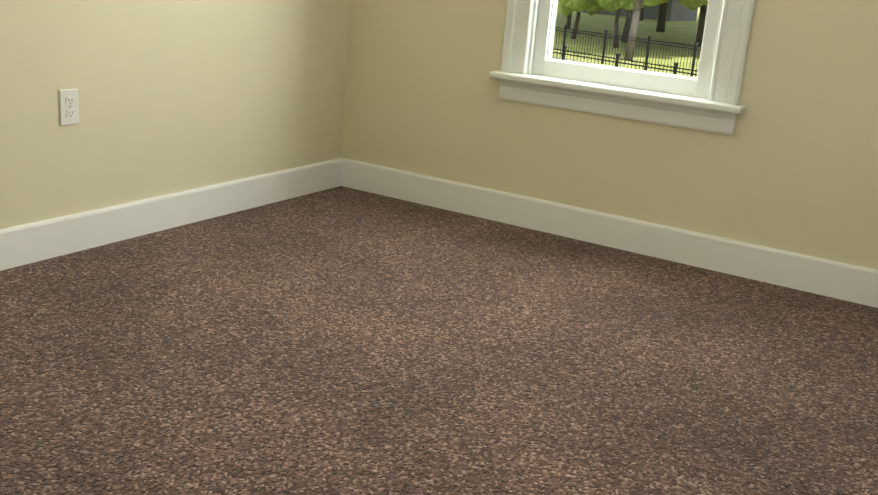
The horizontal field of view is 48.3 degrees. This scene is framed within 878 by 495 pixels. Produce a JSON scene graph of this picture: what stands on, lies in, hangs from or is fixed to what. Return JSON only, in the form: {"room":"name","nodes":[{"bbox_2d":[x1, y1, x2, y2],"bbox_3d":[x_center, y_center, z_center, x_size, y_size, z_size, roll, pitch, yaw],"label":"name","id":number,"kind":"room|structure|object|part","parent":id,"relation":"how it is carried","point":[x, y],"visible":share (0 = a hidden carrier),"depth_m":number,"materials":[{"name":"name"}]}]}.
{"room":"empty room","nodes":[
{"label":"empty room","id":0,"kind":"room"},
{"bbox_2d":[0,0,348,228],"bbox_3d":[-2.013,-0.951,1.684,0.200,2.620,5.980,14,19,29],"label":"wall","id":1,"kind":"structure","parent":0,"point":[174,96],"depth_m":3.44,"materials":[{"name":"beige paint"}]},
{"bbox_2d":[59,88,78,125],"bbox_3d":[-1.180,-0.449,3.130,0.009,0.114,0.070,14,19,29],"label":"electrical outlet","id":2,"kind":"object","parent":1,"relation":"attached to","point":[69,108],"visible":1,"depth_m":3.12,"materials":[{"name":"white plastic"}]},
{"bbox_2d":[0,158,343,270],"bbox_3d":[-1.435,0.040,2.893,0.016,0.126,3.780,14,19,29],"label":"baseboard","id":3,"kind":"structure","parent":1,"relation":"attached to","point":[25,244],"depth_m":3.53,"materials":[{"name":"white paint"}]},
{"bbox_2d":[0,186,877,494],"bbox_3d":[-0.765,0.727,1.421,3.282,0.250,6.180,14,19,29],"label":"floor","id":4,"kind":"structure","parent":0,"point":[340,340],"depth_m":2.57,"materials":[{"name":"carpet"}]},
{"bbox_2d":[342,0,877,269],"bbox_3d":[0.913,-1.255,3.484,3.262,2.620,0.200,14,19,29],"label":"wall","id":5,"kind":"structure","parent":0,"point":[790,164],"depth_m":3.66,"materials":[{"name":"beige paint"}]},
{"bbox_2d":[344,158,877,307],"bbox_3d":[0.757,-0.043,3.752,2.790,0.126,0.016,14,19,29],"label":"baseboard","id":6,"kind":"structure","parent":5,"relation":"attached to","point":[825,277],"depth_m":3.76,"materials":[{"name":"white paint"}]},
{"bbox_2d":[489,0,754,134],"bbox_3d":[0.769,-1.415,3.531,1.001,1.869,0.328,14,19,29],"label":"window","id":7,"kind":"structure","parent":5,"relation":"in","point":[719,108],"depth_m":3.64,"materials":[{"name":"paint"}]},
{"bbox_3d":[0.752,-1.408,3.504,0.733,1.660,0.080,14,19,29],"label":"back window sash","id":8,"kind":"part","parent":7,"relation":"part of","materials":[{"name":"white wood"}]},
{"bbox_3d":[0.752,-1.412,3.503,0.611,1.536,0.049,14,19,29],"label":"glass","id":9,"kind":"part","parent":7,"relation":"part of","materials":[{"name":"clear glass"}]},
{"label":"outside","id":10,"kind":"structure","parent":0,"visible":0},
{"bbox_2d":[552,57,607,65],"bbox_3d":[11.069,-5.509,36.273,234.758,0.001,65.630,14,19,29],"label":"road","id":11,"kind":"structure","parent":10,"point":[574,60],"depth_m":45.86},
{"bbox_2d":[552,7,700,76],"bbox_3d":[48.891,-21.754,100.987,300.000,0.001,300.000,14,19,29],"label":"lawn","id":12,"kind":"structure","parent":10,"point":[608,26],"depth_m":62.02,"materials":[{"name":"green plant"}]},
{"bbox_2d":[553,25,700,76],"bbox_3d":[11.123,-6.193,36.070,9.091,1.470,120.090,-12,23,-43],"label":"iron fence","id":13,"kind":"object","parent":12,"relation":"on","point":[645,66],"depth_m":43.06,"materials":[{"name":"black metal"}]},
{"bbox_2d":[566,0,706,59],"bbox_3d":[21.602,-24.455,71.492,35.923,17.868,49.707,0,17,-14],"label":"trunks","id":14,"kind":"object","parent":12,"relation":"on","point":[638,12],"depth_m":59.91,"materials":[{"name":"plant"}]},
{"bbox_2d":[594,0,668,12],"bbox_3d":[21.924,-29.416,67.749,67.222,26.680,48.336,14,19,29],"label":"tree","id":15,"kind":"object","parent":14,"relation":"attached to","point":[613,6],"depth_m":53.63,"materials":[{"name":"green plant"}]},
{"bbox_2d":[558,0,707,17],"bbox_3d":[21.315,-29.589,66.030,46.425,28.206,61.211,14,19,29],"label":"tree","id":16,"kind":"object","parent":14,"relation":"attached to","point":[568,6],"depth_m":57.44,"materials":[{"name":"green plant"}]},
{"bbox_2d":[582,0,697,20],"bbox_3d":[20.151,-25.738,96.565,9.801,5.800,8.800,14,19,29],"label":"house","id":17,"kind":"structure","parent":12,"relation":"on","point":[672,14],"depth_m":92.41,"materials":[{"name":"grey"}]}
]}

